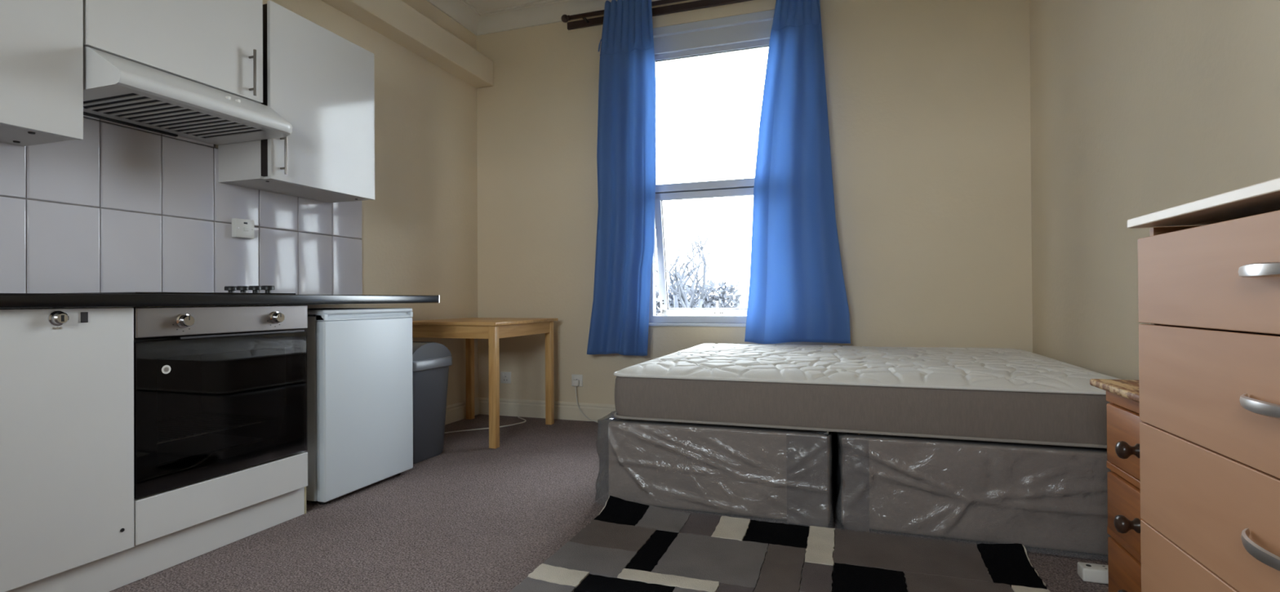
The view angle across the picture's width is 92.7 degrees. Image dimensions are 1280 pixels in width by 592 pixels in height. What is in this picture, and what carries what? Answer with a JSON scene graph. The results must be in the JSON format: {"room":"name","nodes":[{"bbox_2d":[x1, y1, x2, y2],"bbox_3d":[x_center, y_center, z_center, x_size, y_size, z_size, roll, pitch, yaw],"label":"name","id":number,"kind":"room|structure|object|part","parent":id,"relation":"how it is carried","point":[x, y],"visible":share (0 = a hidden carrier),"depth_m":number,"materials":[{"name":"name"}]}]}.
{"room":"studio apartment","nodes":[
{"label":"studio apartment","id":0,"kind":"room"},
{"bbox_2d":[0,0,478,405],"bbox_3d":[-2.244,-0.606,2.189,0.312,3.000,5.700,0,0,19],"label":"wall","id":1,"kind":"structure","parent":0,"point":[119,207],"depth_m":3.04,"materials":[{"name":"beige paint"}]},
{"bbox_2d":[0,0,83,146],"bbox_3d":[-2.061,-0.894,1.762,0.313,0.770,0.598,0,0,19],"label":"upper cabinet","id":2,"kind":"object","parent":1,"relation":"attached to","point":[42,41],"visible":1,"depth_m":1.90,"materials":[{"name":"white laminate"}]},
{"bbox_2d":[83,0,262,102],"bbox_3d":[-1.847,-1.050,2.356,0.359,0.454,0.648,0,0,19],"label":"upper cabinet","id":3,"kind":"object","parent":1,"relation":"attached to","point":[216,44],"visible":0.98,"depth_m":2.32,"materials":[{"name":"white laminate"}]},
{"bbox_3d":[-1.600,-0.928,2.540,0.012,0.190,0.011,0,0,-26],"label":"handle","id":4,"kind":"part","parent":3,"relation":"part of","materials":[{"name":"silver metal"}]},
{"bbox_2d":[83,46,292,145],"bbox_3d":[-1.777,-0.745,2.345,0.470,0.150,0.666,0,0,19],"label":"hood","id":5,"kind":"object","parent":1,"relation":"attached to","point":[113,85],"visible":0.94,"depth_m":2.25,"materials":[{"name":"white metal"}]},
{"bbox_2d":[231,217,254,239],"bbox_3d":[-1.840,-0.312,2.836,0.036,0.086,0.091,0,0,19],"label":"wall switch","id":6,"kind":"object","parent":1,"relation":"attached to","point":[241,228],"visible":1,"depth_m":2.82,"materials":[{"name":"white plastic"}]},
{"bbox_2d":[217,0,374,202],"bbox_3d":[-1.628,-0.892,2.982,0.349,0.772,0.628,0,0,19],"label":"upper cabinet","id":7,"kind":"object","parent":1,"relation":"attached to","point":[320,82],"visible":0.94,"depth_m":2.85,"materials":[{"name":"white"}]},
{"bbox_3d":[-1.551,-0.626,2.678,0.012,0.187,0.011,0,0,-26],"label":"handle","id":8,"kind":"part","parent":7,"relation":"part of","materials":[{"name":"silver metal"}]},
{"bbox_3d":[-1.507,-0.893,2.935,0.018,0.772,0.616,0,0,19],"label":"door","id":9,"kind":"part","parent":7,"relation":"part of","materials":[{"name":"white laminate"}]},
{"bbox_2d":[321,0,493,88],"bbox_3d":[-2.022,-1.691,2.186,0.150,0.188,5.230,0,0,19],"label":"beam","id":10,"kind":"structure","parent":1,"relation":"attached to","point":[395,20],"depth_m":3.88,"materials":[{"name":"beige paint"}]},
{"bbox_2d":[426,0,481,35],"bbox_3d":[-2.034,-2.055,2.190,0.130,0.105,5.230,0,0,19],"label":"coving","id":11,"kind":"structure","parent":1,"relation":"attached to","point":[462,11],"depth_m":4.42,"materials":[{"name":"white paint"}]},
{"bbox_2d":[444,397,479,424],"bbox_3d":[-1.434,0.836,4.065,0.018,0.125,1.280,0,0,19],"label":"baseboard","id":12,"kind":"structure","parent":1,"relation":"attached to","point":[455,412],"depth_m":4.40,"materials":[{"name":"beige paint"}]},
{"bbox_2d":[466,0,545,12],"bbox_3d":[-0.375,-2.195,1.559,4.280,0.150,5.700,0,0,19],"label":"ceiling","id":13,"kind":"structure","parent":0,"point":[482,5],"depth_m":4.40,"materials":[{"name":"white paint"}]},
{"bbox_2d":[109,413,1108,591],"bbox_3d":[-0.355,0.940,1.544,4.280,0.120,5.700,0,0,19],"label":"floor","id":14,"kind":"structure","parent":0,"point":[471,516],"depth_m":2.30,"materials":[{"name":"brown carpet"}]},
{"bbox_2d":[0,307,133,591],"bbox_3d":[-1.974,0.405,1.525,0.616,0.738,0.940,0,0,19],"label":"base cabinet","id":15,"kind":"object","parent":14,"relation":"on","point":[67,374],"visible":0.99,"depth_m":1.71,"materials":[{"name":"white laminate"}]},
{"bbox_3d":[-1.598,0.061,1.758,0.004,0.030,0.017,0,0,19],"label":"catch plate","id":16,"kind":"part","parent":15,"relation":"part of","materials":[{"name":"grey metal"}]},
{"bbox_2d":[0,293,439,308],"bbox_3d":[-1.751,0.013,2.194,0.628,0.047,2.428,0,0,19],"label":"countertop","id":17,"kind":"structure","parent":15,"relation":"on","point":[7,300],"depth_m":1.99,"materials":[{"name":"black laminate"}]},
{"bbox_2d":[79,285,295,294],"bbox_3d":[-1.719,-0.023,2.279,0.480,0.037,0.590,0,0,19],"label":"cooktop","id":18,"kind":"object","parent":17,"relation":"in","point":[242,289],"visible":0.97,"depth_m":2.38,"materials":[{"name":"black glass"}]},
{"bbox_3d":[-1.719,-0.007,2.279,0.480,0.006,0.590,0,0,19],"label":"glass plate","id":19,"kind":"part","parent":18,"relation":"part of","materials":[{"name":"black glass"}]},
{"bbox_3d":[-1.697,-0.025,2.535,0.047,0.031,0.047,0,0,19],"label":"knob","id":20,"kind":"part","parent":18,"relation":"part of","materials":[{"name":"black plastic"}]},
{"bbox_3d":[-1.633,-0.025,2.514,0.047,0.031,0.047,0,0,19],"label":"knob","id":21,"kind":"part","parent":18,"relation":"part of","materials":[{"name":"black plastic"}]},
{"bbox_3d":[-1.568,-0.026,2.492,0.047,0.031,0.047,0,0,19],"label":"knob","id":22,"kind":"part","parent":18,"relation":"part of","materials":[{"name":"black plastic"}]},
{"bbox_3d":[-1.504,-0.026,2.470,0.047,0.031,0.047,0,0,19],"label":"knob","id":23,"kind":"part","parent":18,"relation":"part of","materials":[{"name":"black plastic"}]},
{"bbox_2d":[6,486,306,591],"bbox_3d":[-1.768,0.832,1.776,0.296,0.113,1.631,0,0,19],"label":"plinth","id":24,"kind":"object","parent":14,"relation":"on","point":[113,571],"visible":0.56,"depth_m":2.00,"materials":[{"name":"white laminate"}]},
{"bbox_2d":[133,451,307,545],"bbox_3d":[-1.730,0.706,2.276,0.590,0.141,0.635,0,0,19],"label":"panel","id":25,"kind":"object","parent":14,"relation":"on","point":[160,514],"visible":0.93,"depth_m":2.12,"materials":[{"name":"white laminate"}]},
{"bbox_2d":[133,305,307,498],"bbox_3d":[-1.693,0.334,2.265,0.572,0.591,0.633,0,0,19],"label":"oven","id":26,"kind":"object","parent":25,"relation":"on","point":[218,390],"visible":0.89,"depth_m":2.35,"materials":[{"name":"black glass"}]},
{"bbox_3d":[-1.495,0.082,2.014,0.029,0.048,0.048,0,0,19],"label":"knob","id":27,"kind":"part","parent":26,"relation":"part of","materials":[{"name":"silver metal"}]},
{"bbox_3d":[-1.467,0.084,2.189,0.032,0.095,0.633,0,0,19],"label":"control panel","id":28,"kind":"part","parent":26,"relation":"part of","materials":[{"name":"silver metal"}]},
{"bbox_3d":[-1.385,0.083,2.337,0.029,0.048,0.048,0,0,19],"label":"knob","id":29,"kind":"part","parent":26,"relation":"part of","materials":[{"name":"silver metal"}]},
{"bbox_2d":[276,307,413,504],"bbox_3d":[-1.501,0.477,2.916,0.565,0.831,0.558,0,0,19],"label":"fridge","id":30,"kind":"object","parent":14,"relation":"on","point":[359,412],"visible":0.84,"depth_m":2.74,"materials":[{"name":"grey metal"}]},
{"bbox_3d":[-1.256,0.488,2.832,0.047,0.763,0.554,0,0,19],"label":"door","id":31,"kind":"part","parent":30,"relation":"part of","materials":[{"name":"white metal"}]},
{"bbox_2d":[412,341,452,464],"bbox_3d":[-1.312,0.575,3.401,0.404,0.639,0.400,0,0,19],"label":"waste bin","id":32,"kind":"object","parent":14,"relation":"on","point":[431,361],"visible":0.38,"depth_m":3.33,"materials":[{"name":"grey plastic"}]},
{"bbox_2d":[412,317,558,448],"bbox_3d":[-1.046,0.526,4.050,0.717,0.738,0.810,0,0,19],"label":"table","id":33,"kind":"object","parent":14,"relation":"on","point":[469,329],"visible":0.71,"depth_m":3.73,"materials":[{"name":"brown wood"}]},
{"bbox_3d":[-1.244,0.540,4.473,0.046,0.718,0.046,0,0,19],"label":"leg","id":34,"kind":"part","parent":33,"relation":"part of","materials":[{"name":"brown wood"}]},
{"bbox_3d":[-0.859,0.533,3.596,0.046,0.718,0.046,0,0,19],"label":"leg","id":35,"kind":"part","parent":33,"relation":"part of","materials":[{"name":"brown wood"}]},
{"bbox_3d":[-0.631,0.535,4.265,0.046,0.718,0.046,0,0,19],"label":"leg","id":36,"kind":"part","parent":33,"relation":"part of","materials":[{"name":"brown wood"}]},
{"bbox_2d":[444,416,526,433],"bbox_3d":[-1.266,0.890,3.860,0.186,0.008,1.465,-1,0,37],"label":"cable","id":37,"kind":"object","parent":14,"relation":"on","point":[517,416],"visible":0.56,"depth_m":4.09,"materials":[{"name":"white plastic"}]},
{"bbox_2d":[595,410,836,527],"bbox_3d":[0.497,0.702,3.153,0.994,0.359,1.560,0,0,19],"label":"base","id":38,"kind":"object","parent":14,"relation":"on","point":[766,473],"visible":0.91,"depth_m":2.43,"materials":[{"name":"grey fabric"}]},
{"bbox_2d":[510,495,1050,591],"bbox_3d":[0.354,0.846,1.623,1.501,0.058,1.414,0,0,19],"label":"rug","id":39,"kind":"object","parent":14,"relation":"on","point":[630,546],"visible":1,"depth_m":1.99,"materials":[{"name":"grey fabric"}]},
{"bbox_2d":[834,431,1111,555],"bbox_3d":[1.444,0.695,2.832,1.039,0.359,1.555,0,0,19],"label":"base","id":40,"kind":"object","parent":14,"relation":"on","point":[1037,495],"visible":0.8,"depth_m":2.13,"materials":[{"name":"grey fabric"}]},
{"bbox_2d":[613,342,1121,448],"bbox_3d":[1.029,0.398,2.997,1.933,0.226,1.543,0,0,19],"label":"mattress","id":41,"kind":"object","parent":40,"relation":"on","point":[988,394],"visible":1,"depth_m":2.33,"materials":[{"name":"grey fabric"}]},
{"bbox_2d":[1077,561,1108,584],"bbox_3d":[1.478,0.847,1.843,0.258,0.042,0.055,0,0,19],"label":"lead","id":42,"kind":"object","parent":14,"relation":"on","point":[1090,572],"visible":0.36,"depth_m":1.85,"materials":[{"name":"white plastic"}]},
{"bbox_2d":[1089,378,1143,591],"bbox_3d":[1.324,0.547,1.414,0.374,0.642,0.476,0,0,19],"label":"chest","id":43,"kind":"object","parent":14,"relation":"on","point":[1124,552],"visible":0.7,"depth_m":1.54,"materials":[{"name":"brown wood"}]},
{"bbox_3d":[1.205,0.266,1.455,0.018,0.037,0.428,0,0,19],"label":"rail","id":44,"kind":"part","parent":43,"relation":"part of","materials":[{"name":"brown wood"}]},
{"bbox_3d":[1.206,0.455,1.454,0.018,0.020,0.428,0,0,19],"label":"rail","id":45,"kind":"part","parent":43,"relation":"part of","materials":[{"name":"brown wood"}]},
{"bbox_3d":[1.207,0.632,1.454,0.018,0.022,0.428,0,0,19],"label":"rail","id":46,"kind":"part","parent":43,"relation":"part of","materials":[{"name":"brown wood"}]},
{"bbox_3d":[1.208,0.724,1.458,0.021,0.153,0.394,0,0,19],"label":"drawer","id":47,"kind":"part","parent":43,"relation":"part of","materials":[{"name":"brown wood"}]},
{"bbox_3d":[1.204,0.544,1.457,0.025,0.149,0.376,0,0,19],"label":"drawer","id":48,"kind":"part","parent":43,"relation":"part of","materials":[{"name":"brown wood"}]},
{"bbox_3d":[1.206,0.365,1.460,0.021,0.154,0.394,0,0,19],"label":"drawer","id":49,"kind":"part","parent":43,"relation":"part of","materials":[{"name":"brown wood"}]},
{"bbox_3d":[1.170,0.549,1.468,0.048,0.043,0.043,0,0,19],"label":"knob","id":50,"kind":"part","parent":43,"relation":"part of","materials":[{"name":"brown wood"}]},
{"bbox_3d":[1.172,0.371,1.468,0.048,0.043,0.043,0,0,19],"label":"knob","id":51,"kind":"part","parent":43,"relation":"part of","materials":[{"name":"brown wood"}]},
{"bbox_2d":[1127,177,1279,591],"bbox_3d":[1.048,0.355,0.736,0.479,1.024,0.914,0,0,19],"label":"dresser","id":52,"kind":"object","parent":14,"relation":"on","point":[1209,268],"visible":1,"depth_m":0.98,"materials":[{"name":"brown wood"}]},
{"bbox_3d":[0.864,0.541,0.797,0.016,0.192,0.886,0,0,19],"label":"drawer","id":53,"kind":"part","parent":52,"relation":"part of","materials":[{"name":"brown wood"}]},
{"bbox_3d":[0.861,-0.032,0.800,0.016,0.168,0.886,0,0,19],"label":"drawer","id":54,"kind":"part","parent":52,"relation":"part of","materials":[{"name":"brown wood"}]},
{"bbox_3d":[0.862,0.151,0.799,0.016,0.192,0.886,0,0,19],"label":"drawer","id":55,"kind":"part","parent":52,"relation":"part of","materials":[{"name":"brown wood"}]},
{"bbox_3d":[0.863,0.346,0.798,0.016,0.192,0.886,0,0,19],"label":"drawer","id":56,"kind":"part","parent":52,"relation":"part of","materials":[{"name":"brown wood"}]},
{"bbox_3d":[0.836,-0.035,0.808,0.037,0.019,0.178,0,0,19],"label":"handle","id":57,"kind":"part","parent":52,"relation":"part of","materials":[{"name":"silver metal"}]},
{"bbox_3d":[0.837,0.148,0.807,0.037,0.019,0.178,0,0,19],"label":"handle","id":58,"kind":"part","parent":52,"relation":"part of","materials":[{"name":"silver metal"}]},
{"bbox_3d":[0.838,0.343,0.807,0.037,0.019,0.178,0,0,19],"label":"handle","id":59,"kind":"part","parent":52,"relation":"part of","materials":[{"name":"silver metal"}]},
{"bbox_2d":[476,0,1032,404],"bbox_3d":[0.524,-0.614,4.170,3.680,3.000,0.170,0,0,19],"label":"wall","id":60,"kind":"structure","parent":0,"point":[928,101],"depth_m":3.78,"materials":[{"name":"beige paint"}]},
{"bbox_2d":[500,371,511,383],"bbox_3d":[-1.008,0.613,4.590,0.086,0.086,0.014,0,0,19],"label":"wall socket","id":61,"kind":"object","parent":60,"relation":"attached to","point":[505,376],"visible":1,"depth_m":4.59,"materials":[{"name":"white plastic"}]},
{"bbox_2d":[571,373,582,386],"bbox_3d":[-0.453,0.608,4.401,0.086,0.086,0.014,0,0,19],"label":"wall socket","id":62,"kind":"object","parent":60,"relation":"attached to","point":[574,376],"visible":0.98,"depth_m":4.39,"materials":[{"name":"white plastic"}]},
{"bbox_2d":[572,379,597,422],"bbox_3d":[-0.211,0.744,4.227,0.634,0.292,0.055,-1,0,30],"label":"plug","id":63,"kind":"object","parent":62,"relation":"in","point":[575,383],"visible":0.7,"depth_m":4.37,"materials":[{"name":"white plastic"}]},
{"bbox_2d":[476,0,687,35],"bbox_3d":[0.467,-2.062,4.034,3.680,0.105,0.130,0,0,19],"label":"coving","id":64,"kind":"structure","parent":60,"relation":"attached to","point":[547,11],"depth_m":4.47,"materials":[{"name":"white paint"}]},
{"bbox_2d":[478,397,837,435],"bbox_3d":[0.503,0.823,4.074,3.680,0.125,0.018,0,0,19],"label":"baseboard","id":65,"kind":"structure","parent":60,"relation":"attached to","point":[509,407],"depth_m":4.47,"materials":[{"name":"beige paint"}]},
{"bbox_2d":[567,0,751,30],"bbox_3d":[0.534,-1.961,4.067,2.235,0.050,0.023,0,0,19],"label":"batten","id":66,"kind":"object","parent":60,"relation":"attached to","point":[700,4],"visible":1,"depth_m":4.16,"materials":[{"name":"brown wood"}]},
{"bbox_2d":[560,0,686,22],"bbox_3d":[0.516,-1.977,4.006,2.252,0.053,0.102,0,0,19],"label":"pole","id":67,"kind":"object","parent":66,"relation":"attached to","point":[565,18],"visible":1,"depth_m":4.26,"materials":[{"name":"brown wood"}]},
{"bbox_2d":[586,0,655,355],"bbox_3d":[-0.128,-0.810,4.163,0.505,2.433,0.067,0,0,19],"label":"curtain","id":68,"kind":"object","parent":67,"relation":"hanging from","point":[626,146],"visible":1,"depth_m":4.16,"materials":[{"name":"blue fabric"}]},
{"bbox_2d":[744,0,850,343],"bbox_3d":[0.954,-0.869,3.775,0.641,2.332,0.089,0,0,19],"label":"curtain","id":69,"kind":"object","parent":67,"relation":"hanging from","point":[797,290],"visible":1,"depth_m":3.78,"materials":[{"name":"blue fabric"}]},
{"bbox_2d":[648,322,746,326],"bbox_3d":[0.508,0.193,4.073,1.060,0.021,0.051,0,0,19],"label":"window sill","id":70,"kind":"structure","parent":60,"relation":"attached to","point":[659,324],"depth_m":4.09,"materials":[{"name":"grey plastic"}]},
{"bbox_2d":[648,9,774,323],"bbox_3d":[0.542,-0.836,4.198,1.000,2.045,0.228,0,0,19],"label":"window","id":71,"kind":"structure","parent":60,"relation":"in","point":[749,31],"depth_m":4.16,"materials":[{"name":"grey plastic"}]},
{"bbox_3d":[0.549,-0.294,4.204,0.888,0.856,0.210,0,0,19],"label":"sash","id":72,"kind":"part","parent":71,"relation":"part of","materials":[{"name":"clear plastic"}]},
{"bbox_3d":[0.542,0.081,4.233,0.070,0.093,0.049,0,0,19],"label":"sash handle","id":73,"kind":"part","parent":71,"relation":"part of","materials":[{"name":"white plastic"}]},
{"bbox_2d":[1029,0,1279,380],"bbox_3d":[1.519,-0.635,0.911,0.300,3.000,5.700,0,0,19],"label":"wall","id":74,"kind":"structure","parent":0,"point":[1139,108],"depth_m":2.33,"materials":[{"name":"beige paint"}]},
{"label":"outside","id":75,"kind":"structure","parent":0,"visible":0},
{"bbox_3d":[12.889,4.267,37.856,120.000,0.200,200.000,0,0,19],"label":"ground","id":76,"kind":"structure","parent":75,"visible":0},
{"bbox_2d":[655,221,718,315],"bbox_3d":[1.392,0.853,20.555,3.408,6.623,3.086,0,0,-36],"label":"bare tree","id":77,"kind":"object","parent":76,"relation":"on","point":[678,291],"visible":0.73,"depth_m":20.57,"materials":[{"name":"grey plant"}]},
{"bbox_2d":[655,279,742,315],"bbox_3d":[1.950,1.795,23.624,3.935,4.882,1.294,0,0,19],"label":"hedge","id":78,"kind":"object","parent":76,"relation":"on","point":[710,300],"visible":0.12,"depth_m":23.13,"materials":[{"name":"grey plant"}]},
{"bbox_2d":[724,296,748,315],"bbox_3d":[5.681,2.098,35.029,5.200,4.200,6.600,0,0,19],"label":"house","id":79,"kind":"structure","parent":76,"relation":"on","point":[743,300],"depth_m":32.12,"materials":[{"name":"stone"}]}
]}

